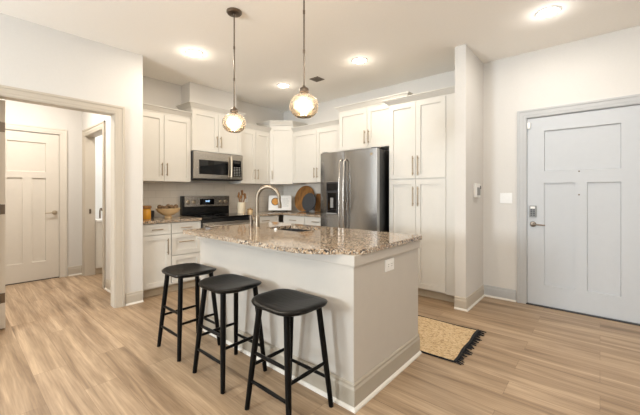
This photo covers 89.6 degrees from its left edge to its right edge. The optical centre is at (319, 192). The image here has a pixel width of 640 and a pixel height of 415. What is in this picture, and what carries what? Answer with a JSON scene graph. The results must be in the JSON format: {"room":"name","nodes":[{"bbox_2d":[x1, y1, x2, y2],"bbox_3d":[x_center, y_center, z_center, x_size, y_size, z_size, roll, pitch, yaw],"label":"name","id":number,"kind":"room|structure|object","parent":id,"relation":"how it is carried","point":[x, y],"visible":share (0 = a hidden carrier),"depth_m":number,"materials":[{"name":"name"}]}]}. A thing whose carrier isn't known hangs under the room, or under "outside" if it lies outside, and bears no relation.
{"room":"apartment kitchen","nodes":[
{"label":"apartment kitchen","id":0,"kind":"room"},
{"bbox_2d":[0,99,81,275],"bbox_3d":[-4.414,-0.169,4.342,0.120,2.870,1.960,0,0,41],"label":"wall","id":1,"kind":"structure","parent":0,"point":[16,112],"depth_m":4.93,"materials":[{"name":"paint"}]},
{"bbox_2d":[5,130,58,285],"bbox_3d":[-4.146,0.200,4.580,0.116,2.132,0.690,0,0,41],"label":"door","id":2,"kind":"structure","parent":1,"relation":"in","point":[31,159],"depth_m":4.60,"materials":[{"name":"paint"}]},
{"bbox_2d":[5,122,66,276],"bbox_3d":[-4.173,0.152,4.604,0.147,2.228,0.868,0,0,41],"label":"trim","id":3,"kind":"structure","parent":1,"relation":"attached to","point":[62,133],"depth_m":4.84,"materials":[{"name":"paint"}]},
{"bbox_2d":[68,265,81,275],"bbox_3d":[-3.749,1.198,4.947,0.090,0.135,0.175,0,0,41],"label":"baseboard","id":4,"kind":"structure","parent":1,"relation":"attached to","point":[75,270],"depth_m":4.96,"materials":[{"name":"paint"}]},
{"bbox_2d":[0,13,131,292],"bbox_3d":[-3.821,-0.169,1.839,0.120,2.870,4.960,0,0,41],"label":"wall","id":5,"kind":"structure","parent":0,"point":[33,56],"depth_m":3.25,"materials":[{"name":"paint"}]},
{"bbox_2d":[0,100,4,328],"bbox_3d":[-3.232,0.196,3.230,0.814,2.110,0.044,0,0,41],"label":"door","id":6,"kind":"structure","parent":5,"relation":"in","point":[2,102],"depth_m":2.97,"materials":[{"name":"paint"}]},
{"bbox_2d":[0,85,124,307],"bbox_3d":[-2.595,0.153,3.234,0.147,2.226,1.091,0,0,41],"label":"trim","id":7,"kind":"structure","parent":5,"relation":"attached to","point":[117,113],"depth_m":3.55,"materials":[{"name":"paint"}]},
{"bbox_2d":[125,290,143,305],"bbox_3d":[-2.120,1.198,3.684,0.026,0.135,0.183,0,0,41],"label":"baseboard","id":8,"kind":"structure","parent":5,"relation":"attached to","point":[131,298],"depth_m":3.68,"materials":[{"name":"paint"}]},
{"bbox_2d":[95,135,101,217],"bbox_3d":[-3.313,-0.169,6.035,0.120,2.870,2.040,0,0,41],"label":"wall","id":9,"kind":"structure","parent":0,"point":[98,140],"depth_m":5.45,"materials":[{"name":"paint"}]},
{"bbox_2d":[82,53,142,291],"bbox_3d":[-2.943,-0.169,4.441,2.210,2.870,0.120,0,0,41],"label":"wall","id":10,"kind":"structure","parent":0,"point":[88,119],"depth_m":3.73,"materials":[{"name":"paint"}]},
{"bbox_2d":[82,120,105,288],"bbox_3d":[-3.217,0.152,4.667,1.056,2.228,0.147,0,0,41],"label":"trim","id":11,"kind":"structure","parent":10,"relation":"attached to","point":[89,134],"depth_m":4.93,"materials":[{"name":"paint"}]},
{"bbox_2d":[104,279,110,292],"bbox_3d":[-2.546,1.198,3.999,0.760,0.135,0.026,0,0,41],"label":"baseboard","id":12,"kind":"structure","parent":10,"relation":"attached to","point":[107,282],"depth_m":4.17,"materials":[{"name":"paint"}]},
{"bbox_2d":[181,82,236,109],"bbox_3d":[-1.715,-1.439,5.023,0.260,0.330,0.790,0,0,41],"label":"wall","id":13,"kind":"structure","parent":0,"point":[190,91],"depth_m":4.85,"materials":[{"name":"paint"}]},
{"bbox_2d":[143,76,283,222],"bbox_3d":[-1.698,-0.169,5.326,0.128,2.870,2.850,0,0,41],"label":"wall","id":14,"kind":"structure","parent":0,"point":[155,194],"depth_m":4.97,"materials":[{"name":"paint"}]},
{"bbox_2d":[143,103,191,182],"bbox_3d":[-2.194,-0.645,4.380,0.379,0.983,0.762,0,0,41],"label":"upper cabinet","id":15,"kind":"object","parent":14,"relation":"attached to","point":[166,131],"visible":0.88,"depth_m":4.31,"materials":[{"name":"paint"}]},
{"bbox_2d":[176,101,245,155],"bbox_3d":[-1.660,-0.943,4.971,0.409,0.678,0.948,0,0,41],"label":"upper cabinet","id":16,"kind":"object","parent":14,"relation":"attached to","point":[208,134],"visible":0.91,"depth_m":4.79,"materials":[{"name":"paint"}]},
{"bbox_2d":[191,151,242,180],"bbox_3d":[-1.636,-0.396,4.950,0.472,0.407,0.820,0,0,41],"label":"microwave","id":17,"kind":"object","parent":16,"relation":"attached to","point":[205,166],"visible":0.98,"depth_m":4.79,"materials":[{"name":"grey metal"}]},
{"bbox_2d":[228,122,271,184],"bbox_3d":[-1.193,-0.645,5.531,0.379,0.983,0.625,0,0,41],"label":"upper cabinet","id":18,"kind":"object","parent":14,"relation":"attached to","point":[255,139],"visible":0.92,"depth_m":5.43,"materials":[{"name":"paint"}]},
{"bbox_2d":[0,273,639,414],"bbox_3d":[-0.949,1.316,1.309,9.850,0.100,8.230,0,0,41],"label":"floor","id":19,"kind":"structure","parent":0,"point":[65,349],"depth_m":2.31,"materials":[{"name":"brown wood"}]},
{"bbox_2d":[95,217,101,273],"bbox_3d":[-3.261,0.841,5.553,0.580,0.850,1.120,0,0,41],"label":"bathroom vanity","id":20,"kind":"object","parent":19,"relation":"on","point":[98,221],"visible":0.09,"depth_m":5.00,"materials":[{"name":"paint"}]},
{"bbox_2d":[143,223,170,297],"bbox_3d":[-2.219,0.819,4.128,0.672,0.895,0.350,0,0,41],"label":"base cabinet","id":21,"kind":"object","parent":19,"relation":"on","point":[156,237],"visible":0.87,"depth_m":3.93,"materials":[{"name":"paint"}]},
{"bbox_2d":[169,221,200,291],"bbox_3d":[-1.972,0.819,4.412,0.672,0.895,0.400,0,0,41],"label":"base cabinet","id":22,"kind":"object","parent":19,"relation":"on","point":[185,248],"visible":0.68,"depth_m":4.19,"materials":[{"name":"paint"}]},
{"bbox_2d":[143,216,201,223],"bbox_3d":[-2.088,0.353,4.279,0.656,0.035,0.754,0,0,41],"label":"countertop","id":23,"kind":"structure","parent":22,"relation":"on","point":[155,220],"depth_m":4.12,"materials":[{"name":"stone"}]},
{"bbox_2d":[143,206,151,218],"bbox_3d":[-2.243,0.250,4.157,0.124,0.172,0.124,0,0,41],"label":"canister","id":24,"kind":"object","parent":23,"relation":"on","point":[146,209],"visible":0.79,"depth_m":4.11,"materials":[{"name":"orange ceramic"}]},
{"bbox_2d":[155,208,179,217],"bbox_3d":[-2.059,0.271,4.368,0.310,0.131,0.310,0,0,41],"label":"footed bowl","id":25,"kind":"object","parent":23,"relation":"on","point":[167,212],"visible":0.92,"depth_m":4.28,"materials":[{"name":"brown wood"}]},
{"bbox_2d":[157,263,219,361],"bbox_3d":[-1.085,0.944,2.672,0.430,0.648,0.371,0,0,41],"label":"bar stool","id":26,"kind":"object","parent":19,"relation":"on","point":[186,270],"visible":0.95,"depth_m":2.64,"materials":[{"name":"black wood"}]},
{"bbox_2d":[180,196,249,279],"bbox_3d":[-1.545,0.615,4.832,0.727,1.142,0.790,0,0,41],"label":"range oven","id":27,"kind":"object","parent":19,"relation":"on","point":[211,207],"visible":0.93,"depth_m":4.83,"materials":[{"name":"grey metal"}]},
{"bbox_2d":[184,213,249,219],"bbox_3d":[-1.540,0.346,4.828,0.580,0.030,0.790,0,0,41],"label":"cooktop","id":28,"kind":"object","parent":27,"relation":"in","point":[206,216],"depth_m":4.74,"materials":[{"name":"black glass"}]},
{"bbox_2d":[192,274,266,393],"bbox_3d":[-0.638,0.944,2.284,0.430,0.648,0.371,0,0,41],"label":"bar stool","id":29,"kind":"object","parent":19,"relation":"on","point":[223,284],"visible":0.98,"depth_m":2.25,"materials":[{"name":"black wood"}]},
{"bbox_2d":[253,215,278,223],"bbox_3d":[-1.118,0.819,5.393,0.672,0.895,0.608,0,0,41],"label":"base cabinet","id":30,"kind":"object","parent":19,"relation":"on","point":[275,218],"visible":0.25,"depth_m":5.26,"materials":[{"name":"paint"}]},
{"bbox_2d":[245,289,333,414],"bbox_3d":[-0.181,0.944,1.900,0.430,0.648,0.371,0,0,41],"label":"bar stool","id":31,"kind":"object","parent":19,"relation":"on","point":[286,303],"visible":1,"depth_m":1.87,"materials":[{"name":"black wood"}]},
{"bbox_2d":[283,215,320,225],"bbox_3d":[-0.052,0.819,5.350,1.000,0.895,0.652,0,0,41],"label":"base cabinet","id":32,"kind":"object","parent":19,"relation":"on","point":[316,221],"visible":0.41,"depth_m":5.17,"materials":[{"name":"paint"}]},
{"bbox_2d":[235,210,320,216],"bbox_3d":[-0.516,0.353,5.321,1.661,0.035,1.289,0,0,41],"label":"countertop","id":33,"kind":"structure","parent":32,"relation":"on","point":[289,212],"depth_m":5.28,"materials":[{"name":"stone"}]},
{"bbox_2d":[237,202,245,212],"bbox_3d":[-1.306,0.244,5.356,0.138,0.183,0.138,0,0,41],"label":"utensil crock","id":34,"kind":"object","parent":33,"relation":"on","point":[241,206],"visible":0.91,"depth_m":5.30,"materials":[{"name":"beige ceramic"}]},
{"bbox_2d":[295,186,313,210],"bbox_3d":[-0.287,0.100,5.872,0.480,0.471,0.122,0,0,41],"label":"round board","id":35,"kind":"object","parent":33,"relation":"on","point":[304,190],"visible":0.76,"depth_m":5.91,"materials":[{"name":"brown wood"}]},
{"bbox_2d":[302,193,315,211],"bbox_3d":[-0.194,0.165,5.568,0.320,0.335,0.078,0,0,41],"label":"slate board","id":36,"kind":"object","parent":33,"relation":"on","point":[309,200],"visible":1,"depth_m":5.56,"materials":[{"name":"grey stone"}]},
{"bbox_2d":[315,194,320,211],"bbox_3d":[0.069,0.171,5.612,0.380,0.323,0.065,0,0,41],"label":"rectangular board","id":37,"kind":"object","parent":33,"relation":"on","point":[318,196],"visible":0.42,"depth_m":5.68,"materials":[{"name":"brown wood"}]},
{"bbox_2d":[198,237,421,413],"bbox_3d":[-0.173,0.817,2.803,1.820,0.898,0.952,0,0,41],"label":"kitchen island","id":38,"kind":"object","parent":19,"relation":"on","point":[370,313],"visible":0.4,"depth_m":2.16,"materials":[{"name":"paint"}]},
{"bbox_2d":[183,222,421,254],"bbox_3d":[-0.222,0.351,2.747,1.820,0.031,1.105,0,0,41],"label":"island countertop","id":39,"kind":"structure","parent":38,"relation":"on","point":[324,240],"depth_m":2.40,"materials":[{"name":"stone"}]},
{"bbox_2d":[249,215,254,227],"bbox_3d":[-0.646,0.277,3.135,0.098,0.118,0.052,0,0,11],"label":"soap dispenser","id":40,"kind":"object","parent":39,"relation":"on","point":[250,216],"visible":0.78,"depth_m":3.12,"materials":[{"name":"silver metal"}]},
{"bbox_2d":[252,185,281,228],"bbox_3d":[-0.512,0.131,3.024,0.314,0.411,0.063,0,0,18],"label":"faucet","id":41,"kind":"object","parent":39,"relation":"on","point":[257,216],"visible":1,"depth_m":3.02,"materials":[{"name":"silver metal"}]},
{"bbox_2d":[278,228,311,231],"bbox_3d":[-0.242,0.467,3.067,0.511,0.200,0.374,0,0,41],"label":"sink","id":42,"kind":"object","parent":39,"relation":"in","point":[288,229],"visible":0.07,"depth_m":3.28,"materials":[{"name":"grey metal"}]},
{"bbox_2d":[385,258,393,271],"bbox_3d":[0.477,0.491,2.203,0.010,0.080,0.118,0,0,41],"label":"wall outlet","id":43,"kind":"object","parent":38,"relation":"attached to","point":[389,263],"visible":1,"depth_m":2.20,"materials":[{"name":"white plastic"}]},
{"bbox_2d":[321,147,388,231],"bbox_3d":[0.582,0.341,4.594,0.936,1.850,0.844,0,0,41],"label":"refrigerator","id":44,"kind":"object","parent":19,"relation":"on","point":[354,183],"visible":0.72,"depth_m":4.24,"materials":[{"name":"grey metal"}]},
{"bbox_2d":[382,85,454,302],"bbox_3d":[1.364,0.034,4.128,0.931,2.465,0.639,0,0,41],"label":"pantry cabinet","id":45,"kind":"object","parent":19,"relation":"on","point":[421,125],"visible":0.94,"depth_m":3.85,"materials":[{"name":"paint"}]},
{"bbox_2d":[418,315,485,364],"bbox_3d":[0.822,1.256,3.001,1.184,0.022,0.728,0,0,39],"label":"rug","id":46,"kind":"object","parent":19,"relation":"on","point":[447,341],"visible":0.58,"depth_m":2.77,"materials":[{"name":"fabric"}]},
{"bbox_2d":[0,0,639,111],"bbox_3d":[-0.949,-1.654,1.309,9.850,0.100,8.230,0,0,41],"label":"ceiling","id":47,"kind":"structure","parent":0,"point":[402,41],"depth_m":3.22,"materials":[{"name":"paint"}]},
{"bbox_2d":[185,49,203,56],"bbox_3d":[-1.438,-1.594,3.689,0.196,0.020,0.196,0,0,41],"label":"recessed light","id":48,"kind":"object","parent":47,"relation":"in","point":[192,52],"visible":1,"depth_m":3.66,"materials":[{"name":"white plastic"}]},
{"bbox_2d":[222,7,245,132],"bbox_3d":[-0.758,-1.072,2.846,0.206,1.064,0.206,0,0,41],"label":"pendant light","id":49,"kind":"object","parent":47,"relation":"hanging from","point":[234,12],"visible":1,"depth_m":2.82,"materials":[{"name":"glass"}]},
{"bbox_2d":[277,83,289,87],"bbox_3d":[-0.545,-1.594,4.805,0.196,0.020,0.196,0,0,41],"label":"recessed light","id":50,"kind":"object","parent":47,"relation":"in","point":[281,85],"visible":1,"depth_m":4.78,"materials":[{"name":"beige"}]},
{"bbox_2d":[289,0,317,118],"bbox_3d":[-0.113,-1.072,2.285,0.206,1.064,0.206,0,0,41],"label":"pendant light","id":51,"kind":"object","parent":47,"relation":"hanging from","point":[303,90],"visible":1,"depth_m":2.26,"materials":[{"name":"beige"}]},
{"bbox_2d":[310,76,323,81],"bbox_3d":[-0.043,-1.600,4.531,0.150,0.008,0.150,0,0,41],"label":"ceiling vent","id":52,"kind":"object","parent":47,"relation":"in","point":[316,79],"visible":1,"depth_m":4.53,"materials":[{"name":"silver metal"}]},
{"bbox_2d":[351,57,367,63],"bbox_3d":[0.478,-1.594,3.898,0.196,0.020,0.196,0,0,41],"label":"recessed light","id":53,"kind":"object","parent":47,"relation":"in","point":[358,60],"visible":1,"depth_m":3.87,"materials":[{"name":"beige"}]},
{"bbox_2d":[535,6,561,17],"bbox_3d":[2.020,-1.594,2.854,0.196,0.020,0.196,0,0,41],"label":"recessed light","id":54,"kind":"object","parent":47,"relation":"in","point":[549,11],"visible":1,"depth_m":2.83,"materials":[{"name":"beige"}]},
{"bbox_2d":[284,25,639,301],"bbox_3d":[2.304,-0.169,3.808,8.160,2.870,0.128,0,0,41],"label":"wall","id":55,"kind":"structure","parent":0,"point":[604,66],"depth_m":3.78,"materials":[{"name":"paint"}]},
{"bbox_2d":[256,120,307,184],"bbox_3d":[-0.692,-0.712,5.892,0.661,1.115,0.673,0,0,41],"label":"upper cabinet","id":56,"kind":"object","parent":55,"relation":"attached to","point":[281,133],"visible":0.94,"depth_m":5.69,"materials":[{"name":"paint"}]},
{"bbox_2d":[291,119,339,183],"bbox_3d":[0.016,-0.658,5.464,1.065,0.968,0.391,0,0,41],"label":"upper cabinet","id":57,"kind":"object","parent":55,"relation":"attached to","point":[309,141],"visible":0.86,"depth_m":5.40,"materials":[{"name":"paint"}]},
{"bbox_2d":[335,91,412,150],"bbox_3d":[0.835,-0.966,4.686,1.210,0.663,0.491,0,0,41],"label":"upper cabinet","id":58,"kind":"object","parent":55,"relation":"attached to","point":[364,124],"visible":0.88,"depth_m":4.58,"materials":[{"name":"paint"}]},
{"bbox_2d":[483,284,515,301],"bbox_3d":[2.143,1.198,3.857,0.353,0.135,0.026,0,0,41],"label":"baseboard","id":59,"kind":"structure","parent":55,"relation":"attached to","point":[489,291],"depth_m":3.85,"materials":[{"name":"paint"}]},
{"bbox_2d":[500,193,511,202],"bbox_3d":[2.204,0.061,3.814,0.125,0.120,0.011,0,0,41],"label":"light switch","id":60,"kind":"object","parent":55,"relation":"attached to","point":[504,197],"visible":1,"depth_m":3.81,"materials":[{"name":"white plastic"}]},
{"bbox_2d":[517,94,639,303],"bbox_3d":[2.761,0.161,3.404,1.146,2.210,0.147,0,0,41],"label":"trim","id":61,"kind":"structure","parent":55,"relation":"attached to","point":[630,100],"depth_m":3.69,"materials":[{"name":"paint"}]},
{"bbox_2d":[526,105,639,325],"bbox_3d":[2.751,0.209,3.392,0.976,2.113,0.156,0,0,41],"label":"door","id":62,"kind":"structure","parent":55,"relation":"in","point":[583,168],"depth_m":3.35,"materials":[{"name":"paint"}]},
{"bbox_2d":[455,44,482,297],"bbox_3d":[1.751,-0.169,3.762,0.115,2.870,0.685,0,0,41],"label":"wall","id":63,"kind":"structure","parent":0,"point":[468,67],"depth_m":3.54,"materials":[{"name":"paint"}]},
{"bbox_2d":[454,285,484,311],"bbox_3d":[1.752,1.198,3.744,0.141,0.135,0.711,0,0,41],"label":"baseboard","id":64,"kind":"structure","parent":63,"relation":"attached to","point":[460,303],"depth_m":3.53,"materials":[{"name":"paint"}]},
{"bbox_2d":[473,183,480,196],"bbox_3d":[1.813,-0.029,3.713,0.044,0.160,0.153,0,0,41],"label":"thermostat","id":65,"kind":"object","parent":63,"relation":"attached to","point":[476,187],"visible":1,"depth_m":3.66,"materials":[{"name":"white plastic"}]},
{"bbox_3d":[-0.729,0.209,5.874,0.300,0.255,0.169,0,0,-4],"label":"book stand","id":66,"kind":"object","parent":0,"visible":0},
{"bbox_2d":[268,195,290,210],"bbox_3d":[-0.728,0.181,5.858,0.410,0.270,0.098,0,0,-4],"label":"cookbook","id":67,"kind":"object","parent":66,"relation":"on","point":[285,200],"visible":0.81,"depth_m":5.85,"materials":[{"name":"paper"}]},
{"bbox_2d":[272,198,277,204],"bbox_3d":[-0.812,0.155,5.845,0.120,0.116,0.034,0,0,-4],"label":"photo","id":68,"kind":"object","parent":67,"relation":"attached to","point":[274,200],"depth_m":5.84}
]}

